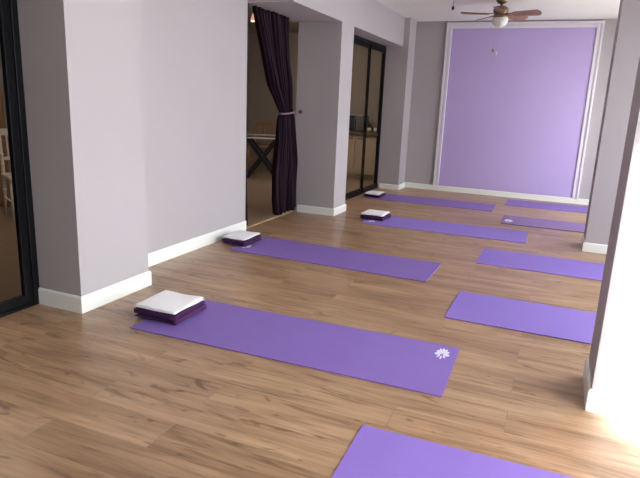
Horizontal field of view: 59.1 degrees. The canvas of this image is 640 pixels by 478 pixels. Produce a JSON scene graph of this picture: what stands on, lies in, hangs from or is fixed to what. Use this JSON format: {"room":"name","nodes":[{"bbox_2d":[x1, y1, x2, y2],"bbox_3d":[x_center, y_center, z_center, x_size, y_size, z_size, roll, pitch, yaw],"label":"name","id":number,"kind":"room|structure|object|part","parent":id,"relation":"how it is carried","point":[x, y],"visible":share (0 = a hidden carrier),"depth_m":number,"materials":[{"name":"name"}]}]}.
{"room":"exercise studio","nodes":[
{"label":"exercise studio","id":0,"kind":"room"},
{"bbox_2d":[0,49,10,172],"bbox_3d":[-5.542,-1.764,6.350,0.100,2.665,13.200,8,15,22],"label":"wall","id":1,"kind":"structure","parent":0,"point":[1,72],"depth_m":8.29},
{"bbox_2d":[17,0,147,295],"bbox_3d":[-1.483,-0.918,3.582,0.368,2.665,0.633,8,15,22],"label":"pillar","id":2,"kind":"structure","parent":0,"point":[82,59],"depth_m":3.47,"materials":[{"name":"beige paint"}]},
{"bbox_2d":[140,0,247,252],"bbox_3d":[-1.169,-1.199,4.799,0.141,2.665,1.912,8,15,22],"label":"wall","id":3,"kind":"structure","parent":0,"point":[194,52],"depth_m":4.87,"materials":[{"name":"beige paint"}]},
{"bbox_2d":[38,221,245,313],"bbox_3d":[-1.156,0.135,4.732,0.369,0.108,2.559,8,15,22],"label":"baseboard","id":4,"kind":"structure","parent":3,"relation":"attached to","point":[74,303],"depth_m":3.88,"materials":[{"name":"white wood"}]},
{"bbox_2d":[245,3,248,220],"bbox_3d":[-0.778,-1.188,5.718,0.085,2.245,0.040,8,15,22],"label":"door","id":5,"kind":"structure","parent":3,"relation":"in","point":[248,3],"depth_m":5.69,"materials":[{"name":"black metal"}]},
{"bbox_2d":[247,33,381,165],"bbox_3d":[-0.673,-2.779,11.415,4.870,2.665,0.100,8,15,22],"label":"wall","id":6,"kind":"structure","parent":0,"point":[261,104],"depth_m":11.26,"materials":[{"name":"beige paint"}]},
{"bbox_2d":[0,164,639,477],"bbox_3d":[-1.342,0.166,4.968,9.150,0.080,13.200,8,15,22],"label":"floor","id":7,"kind":"structure","parent":0,"point":[90,394],"depth_m":2.86,"materials":[{"name":"brown wood"}]},
{"bbox_2d":[0,88,10,206],"bbox_3d":[-3.892,-1.054,6.510,0.500,1.350,0.456,-5,15,-27],"label":"cabinet","id":8,"kind":"object","parent":7,"relation":"on","point":[2,111],"visible":0.58,"depth_m":6.49,"materials":[{"name":"brown wood"}]},
{"bbox_2d":[0,129,14,221],"bbox_3d":[-3.165,-0.700,6.075,0.422,0.932,0.476,-9,17,-38],"label":"dining chair","id":9,"kind":"object","parent":7,"relation":"on","point":[4,175],"visible":0.4,"depth_m":6.04,"materials":[{"name":"white paint"}]},
{"bbox_3d":[-3.427,-0.714,6.103,0.048,0.925,0.098,-9,17,-38],"label":"leg","id":10,"kind":"part","parent":9,"relation":"part of","materials":[{"name":"white paint"}]},
{"bbox_3d":[-3.276,-1.033,6.152,0.350,0.330,0.065,-9,17,-38],"label":"backrest","id":11,"kind":"part","parent":9,"relation":"part of","materials":[{"name":"white paint"}]},
{"bbox_3d":[-3.146,-0.678,6.056,0.420,0.035,0.410,-9,17,-38],"label":"seat","id":12,"kind":"part","parent":9,"relation":"part of","materials":[{"name":"white paint"}]},
{"bbox_3d":[-3.188,-0.396,5.854,0.032,0.442,0.054,2,14,-4],"label":"leg","id":13,"kind":"part","parent":9,"relation":"part of","materials":[{"name":"white paint"}]},
{"bbox_2d":[0,0,39,317],"bbox_3d":[-2.366,-0.392,2.145,0.100,2.245,2.850,8,15,22],"label":"door","id":14,"kind":"structure","parent":7,"relation":"on","point":[10,46],"depth_m":3.40,"materials":[{"name":"black metal"}]},
{"bbox_2d":[247,121,273,170],"bbox_3d":[-1.163,-1.835,11.121,0.422,0.932,0.476,5,14,10],"label":"dining chair","id":15,"kind":"object","parent":7,"relation":"on","point":[258,123],"visible":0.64,"depth_m":11.21,"materials":[{"name":"brown wood"}]},
{"bbox_3d":[-1.401,-1.566,11.007,0.054,0.442,0.032,-10,18,-42],"label":"leg","id":16,"kind":"part","parent":15,"relation":"part of","materials":[{"name":"brown wood"}]},
{"bbox_3d":[-1.310,-1.889,11.335,0.036,0.925,0.097,5,14,10],"label":"leg","id":17,"kind":"part","parent":15,"relation":"part of","materials":[{"name":"brown wood"}]},
{"bbox_3d":[-1.169,-1.812,11.095,0.420,0.035,0.410,5,14,10],"label":"seat","id":18,"kind":"part","parent":15,"relation":"part of","materials":[{"name":"brown wood"}]},
{"bbox_3d":[-1.113,-2.171,11.237,0.350,0.330,0.067,5,14,10],"label":"backrest","id":19,"kind":"part","parent":15,"relation":"part of","materials":[{"name":"brown wood"}]},
{"bbox_3d":[-0.945,-1.858,11.271,0.036,0.925,0.097,5,14,10],"label":"leg","id":20,"kind":"part","parent":15,"relation":"part of","materials":[{"name":"brown wood"}]},
{"bbox_2d":[247,134,275,177],"bbox_3d":[-1.026,-1.484,10.133,0.840,0.721,0.900,1,14,-5],"label":"dining table","id":21,"kind":"object","parent":7,"relation":"on","point":[262,155],"visible":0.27,"depth_m":9.81,"materials":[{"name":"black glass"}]},
{"bbox_3d":[-1.050,-1.551,10.454,0.586,0.698,0.040,1,14,-5],"label":"leg","id":22,"kind":"part","parent":21,"relation":"part of","materials":[{"name":"black metal"}]},
{"bbox_2d":[246,210,291,227],"bbox_3d":[-0.598,-0.230,6.553,0.040,0.006,1.266,8,15,22],"label":"trim","id":23,"kind":"structure","parent":7,"relation":"on","point":[290,210],"depth_m":6.52,"materials":[{"name":"beige wood"}]},
{"bbox_2d":[130,300,459,396],"bbox_3d":[-0.159,0.578,3.296,1.838,0.006,0.610,8,15,20],"label":"yoga mat","id":24,"kind":"object","parent":7,"relation":"on","point":[415,365],"visible":0.92,"depth_m":3.21,"materials":[{"name":"purple rubber"}]},
{"bbox_2d":[133,293,206,324],"bbox_3d":[-0.939,0.434,3.592,0.325,0.064,0.367,8,15,21],"label":"folded blanket","id":25,"kind":"object","parent":24,"relation":"on","point":[175,319],"visible":0.58,"depth_m":3.45,"materials":[{"name":"purple fabric"}]},
{"bbox_2d":[135,290,203,314],"bbox_3d":[-0.949,0.396,3.561,0.311,0.024,0.321,8,15,21],"label":"folded towel","id":26,"kind":"object","parent":25,"relation":"on","point":[170,302],"visible":1,"depth_m":3.53,"materials":[{"name":"white fabric"}]},
{"bbox_2d":[230,237,441,281],"bbox_3d":[0.129,0.158,5.081,1.816,0.006,0.610,8,15,23],"label":"yoga mat","id":27,"kind":"object","parent":7,"relation":"on","point":[381,264],"visible":0.98,"depth_m":5.02,"materials":[{"name":"purple rubber"}]},
{"bbox_2d":[222,235,261,246],"bbox_3d":[-0.741,-0.003,5.455,0.266,0.055,0.378,8,15,22],"label":"folded blanket","id":28,"kind":"object","parent":27,"relation":"on","point":[256,238],"visible":0.61,"depth_m":5.32,"materials":[{"name":"purple fabric"}]},
{"bbox_2d":[223,230,258,240],"bbox_3d":[-0.757,-0.039,5.431,0.251,0.020,0.326,8,15,22],"label":"folded towel","id":29,"kind":"object","parent":28,"relation":"on","point":[238,235],"visible":1,"depth_m":5.39,"materials":[{"name":"white fabric"}]},
{"bbox_2d":[346,134,355,177],"bbox_3d":[0.497,-1.597,10.688,0.525,0.810,0.655,8,15,22],"label":"base cabinet","id":30,"kind":"object","parent":7,"relation":"on","point":[352,137],"visible":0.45,"depth_m":10.35,"materials":[{"name":"brown wood"}]},
{"bbox_3d":[0.389,-1.579,10.425,0.519,0.690,0.020,8,15,22],"label":"door","id":31,"kind":"part","parent":30,"relation":"part of","materials":[{"name":"brown wood"}]},
{"bbox_2d":[349,131,376,135],"bbox_3d":[0.778,-1.976,10.491,1.130,0.038,0.660,8,15,22],"label":"countertop","id":32,"kind":"structure","parent":30,"relation":"on","point":[350,132],"depth_m":10.19,"materials":[{"name":"brown wood"}]},
{"bbox_2d":[349,114,368,131],"bbox_3d":[0.619,-2.172,10.553,0.480,0.300,0.412,8,15,22],"label":"microwave","id":33,"kind":"object","parent":32,"relation":"on","point":[356,122],"visible":0.55,"depth_m":10.36,"materials":[{"name":"grey metal"}]},
{"bbox_3d":[0.502,-2.154,10.425,0.335,0.255,0.020,8,15,22],"label":"door","id":34,"kind":"part","parent":33,"relation":"part of","materials":[{"name":"grey glass"}]},
{"bbox_3d":[0.718,-2.124,10.340,0.103,0.255,0.018,8,15,22],"label":"control panel","id":35,"kind":"part","parent":33,"relation":"part of","materials":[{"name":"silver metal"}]},
{"bbox_2d":[354,134,376,179],"bbox_3d":[0.999,-1.527,10.488,0.555,0.810,0.655,8,15,22],"label":"base cabinet","id":36,"kind":"object","parent":7,"relation":"on","point":[370,149],"visible":0.56,"depth_m":10.25,"materials":[{"name":"brown wood"}]},
{"bbox_2d":[345,35,385,199],"bbox_3d":[0.532,-1.720,8.149,0.060,2.245,2.267,8,15,22],"label":"door","id":37,"kind":"structure","parent":7,"relation":"on","point":[358,40],"depth_m":8.69,"materials":[{"name":"black metal"}]},
{"bbox_2d":[365,193,495,211],"bbox_3d":[1.612,-0.552,8.279,1.816,0.006,0.610,8,15,21],"label":"yoga mat","id":38,"kind":"object","parent":7,"relation":"on","point":[389,197],"visible":0.95,"depth_m":8.22,"materials":[{"name":"purple rubber"}]},
{"bbox_2d":[364,193,385,197],"bbox_3d":[0.836,-0.672,8.534,0.253,0.039,0.377,8,15,22],"label":"folded blanket","id":39,"kind":"object","parent":38,"relation":"on","point":[382,194],"visible":0.63,"depth_m":8.39,"materials":[{"name":"purple fabric"}]},
{"bbox_2d":[364,190,383,194],"bbox_3d":[0.821,-0.699,8.511,0.236,0.019,0.326,8,15,22],"label":"folded towel","id":40,"kind":"object","parent":39,"relation":"on","point":[371,192],"visible":1,"depth_m":8.46,"materials":[{"name":"white fabric"}]},
{"bbox_2d":[361,216,527,242],"bbox_3d":[1.429,-0.132,6.512,1.816,0.006,0.610,8,15,21],"label":"yoga mat","id":41,"kind":"object","parent":7,"relation":"on","point":[397,222],"visible":0.94,"depth_m":6.46,"materials":[{"name":"purple rubber"}]},
{"bbox_2d":[360,213,390,220],"bbox_3d":[0.691,-0.287,6.895,0.304,0.050,0.362,9,15,24],"label":"folded blanket","id":42,"kind":"object","parent":41,"relation":"on","point":[388,215],"visible":0.62,"depth_m":6.76,"materials":[{"name":"purple fabric"}]},
{"bbox_2d":[361,209,389,216],"bbox_3d":[0.675,-0.319,6.868,0.286,0.022,0.316,9,15,24],"label":"folded towel","id":43,"kind":"object","parent":42,"relation":"on","point":[372,212],"visible":1,"depth_m":6.82,"materials":[{"name":"white fabric"}]},
{"bbox_2d":[331,425,573,477],"bbox_3d":[0.916,0.977,1.838,1.816,0.007,0.610,8,15,20],"label":"yoga mat","id":44,"kind":"object","parent":7,"relation":"on","point":[374,452],"visible":1,"depth_m":2.19,"materials":[{"name":"purple rubber"}]},
{"bbox_2d":[444,291,595,343],"bbox_3d":[1.773,0.574,3.658,1.816,0.006,0.610,8,15,22],"label":"yoga mat","id":45,"kind":"object","parent":7,"relation":"on","point":[511,314],"visible":0.7,"depth_m":3.79,"materials":[{"name":"purple rubber"}]},
{"bbox_2d":[476,248,604,280],"bbox_3d":[2.354,0.271,5.012,1.816,0.006,0.610,8,15,22],"label":"yoga mat","id":46,"kind":"object","parent":7,"relation":"on","point":[500,258],"visible":0.78,"depth_m":5.12,"materials":[{"name":"purple rubber"}]},
{"bbox_2d":[501,215,585,232],"bbox_3d":[3.165,-0.141,6.856,1.816,0.007,0.610,8,15,20],"label":"yoga mat","id":47,"kind":"object","parent":7,"relation":"on","point":[507,219],"visible":0.72,"depth_m":6.97,"materials":[{"name":"purple rubber"}]},
{"bbox_2d":[506,199,587,212],"bbox_3d":[3.657,-0.444,8.196,1.816,0.007,0.610,7,14,20],"label":"yoga mat","id":48,"kind":"object","parent":7,"relation":"on","point":[519,203],"visible":0.68,"depth_m":8.29,"materials":[{"name":"purple rubber"}]},
{"bbox_2d":[293,0,355,210],"bbox_3d":[0.044,-1.652,6.888,0.544,2.665,0.407,8,15,22],"label":"pillar","id":49,"kind":"structure","parent":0,"point":[325,49],"depth_m":6.73,"materials":[{"name":"beige paint"}]},
{"bbox_2d":[297,204,345,215],"bbox_3d":[0.025,-0.398,7.176,0.495,0.092,0.435,8,15,22],"label":"baseboard","id":50,"kind":"structure","parent":49,"relation":"attached to","point":[300,208],"depth_m":6.99,"materials":[{"name":"white wood"}]},
{"bbox_2d":[377,18,416,187],"bbox_3d":[1.230,-2.168,9.231,0.402,2.665,0.403,8,15,22],"label":"pillar","id":51,"kind":"structure","parent":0,"point":[399,62],"depth_m":9.07,"materials":[{"name":"beige paint"}]},
{"bbox_2d":[379,182,404,189],"bbox_3d":[1.217,-0.906,9.511,0.336,0.082,0.417,8,15,22],"label":"baseboard","id":52,"kind":"structure","parent":51,"relation":"attached to","point":[381,185],"depth_m":9.34,"materials":[{"name":"white wood"}]},
{"bbox_2d":[249,0,619,32],"bbox_3d":[-1.226,-2.500,4.323,9.150,0.120,13.200,8,15,22],"label":"ceiling","id":53,"kind":"structure","parent":0,"point":[418,10],"depth_m":7.60,"materials":[{"name":"paint"}]},
{"bbox_2d":[248,0,342,21],"bbox_3d":[-0.276,-2.578,5.881,0.631,0.420,1.281,8,15,22],"label":"beam","id":54,"kind":"structure","parent":53,"relation":"attached to","point":[296,10],"depth_m":5.86,"materials":[{"name":"beige paint"}]},
{"bbox_2d":[246,48,248,224],"bbox_3d":[-0.758,-1.217,5.773,0.053,2.210,0.084,8,15,22],"label":"curtain","id":55,"kind":"object","parent":54,"relation":"hanging from","point":[248,48],"visible":0.06,"depth_m":5.65,"materials":[{"name":"black fabric"}]},
{"bbox_2d":[252,5,297,214],"bbox_3d":[-0.496,-1.337,6.317,0.126,2.212,1.123,8,15,23],"label":"curtain","id":56,"kind":"object","parent":54,"relation":"hanging from","point":[272,28],"visible":1,"depth_m":6.40,"materials":[{"name":"purple fabric"}]},
{"bbox_2d":[354,0,404,45],"bbox_3d":[0.570,-3.016,7.842,0.631,0.420,2.267,8,15,22],"label":"beam","id":57,"kind":"structure","parent":53,"relation":"attached to","point":[374,21],"depth_m":7.63,"materials":[{"name":"beige paint"}]},
{"bbox_2d":[460,0,541,54],"bbox_3d":[2.197,-2.591,6.905,0.937,0.669,0.918,8,15,22],"label":"ceiling fan","id":58,"kind":"object","parent":53,"relation":"hanging from","point":[500,18],"visible":1,"depth_m":6.84,"materials":[{"name":"brown wood"}]},
{"bbox_3d":[1.888,-2.758,6.904,0.340,0.006,0.144,3,31,1],"label":"fan blade","id":59,"kind":"part","parent":58,"relation":"part of","materials":[{"name":"wood"}]},
{"bbox_3d":[2.102,-2.676,6.606,0.144,0.006,0.340,24,19,13],"label":"fan blade","id":60,"kind":"part","parent":58,"relation":"part of","materials":[{"name":"brown wood"}]},
{"bbox_3d":[2.203,-2.652,6.923,0.192,0.111,0.192,8,15,22],"label":"lamp shade","id":61,"kind":"part","parent":58,"relation":"part of","materials":[{"name":"white glass"}]},
{"bbox_3d":[2.470,-2.775,7.080,0.340,0.006,0.144,-7,0,-34],"label":"fan blade","id":62,"kind":"part","parent":58,"relation":"part of","materials":[{"name":"brown wood"}]},
{"bbox_3d":[2.462,-2.687,6.715,0.340,0.006,0.144,12,0,35],"label":"fan blade","id":63,"kind":"part","parent":58,"relation":"part of","materials":[{"name":"brown wood"}]},
{"bbox_2d":[405,19,616,198],"bbox_3d":[3.063,-1.979,8.777,4.400,2.665,0.127,8,15,22],"label":"wall","id":64,"kind":"structure","parent":0,"point":[430,41],"depth_m":9.08,"materials":[{"name":"beige paint"}]},
{"bbox_2d":[405,182,588,204],"bbox_3d":[3.157,-0.688,8.947,3.718,0.086,0.014,8,15,22],"label":"baseboard","id":65,"kind":"structure","parent":64,"relation":"attached to","point":[407,184],"depth_m":9.05,"materials":[{"name":"white wood"}]},
{"bbox_2d":[438,28,596,197],"bbox_3d":[2.970,-1.960,8.745,2.052,2.464,0.010,8,15,22],"label":"wall panel","id":66,"kind":"object","parent":64,"relation":"attached to","point":[514,117],"depth_m":8.71,"materials":[{"name":"purple paint"}]},
{"bbox_2d":[433,21,604,198],"bbox_3d":[2.968,-2.001,8.724,2.228,2.554,0.034,8,15,22],"label":"trim","id":67,"kind":"structure","parent":64,"relation":"attached to","point":[599,25],"depth_m":8.48,"materials":[{"name":"white"}]},
{"bbox_2d":[584,0,639,244],"bbox_3d":[3.050,-1.174,5.451,0.565,2.665,0.385,8,15,22],"label":"pillar","id":68,"kind":"structure","parent":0,"point":[626,46],"depth_m":5.38,"materials":[{"name":"beige paint"}]},
{"bbox_2d":[581,235,607,253],"bbox_3d":[2.989,0.074,5.756,0.579,0.092,0.413,8,15,22],"label":"baseboard","id":69,"kind":"structure","parent":68,"relation":"attached to","point":[586,247],"depth_m":5.64,"materials":[{"name":"white wood"}]},
{"bbox_2d":[589,56,639,398],"bbox_3d":[1.888,-0.457,2.283,1.105,2.665,0.350,8,15,22],"label":"pillar","id":70,"kind":"structure","parent":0,"point":[614,357],"depth_m":2.51,"materials":[{"name":"beige paint"}]},
{"bbox_2d":[583,359,639,422],"bbox_3d":[1.818,0.782,2.589,1.099,0.108,0.378,8,15,22],"label":"baseboard","id":71,"kind":"structure","parent":70,"relation":"attached to","point":[596,401],"depth_m":2.59,"materials":[{"name":"white wood"}]}
]}

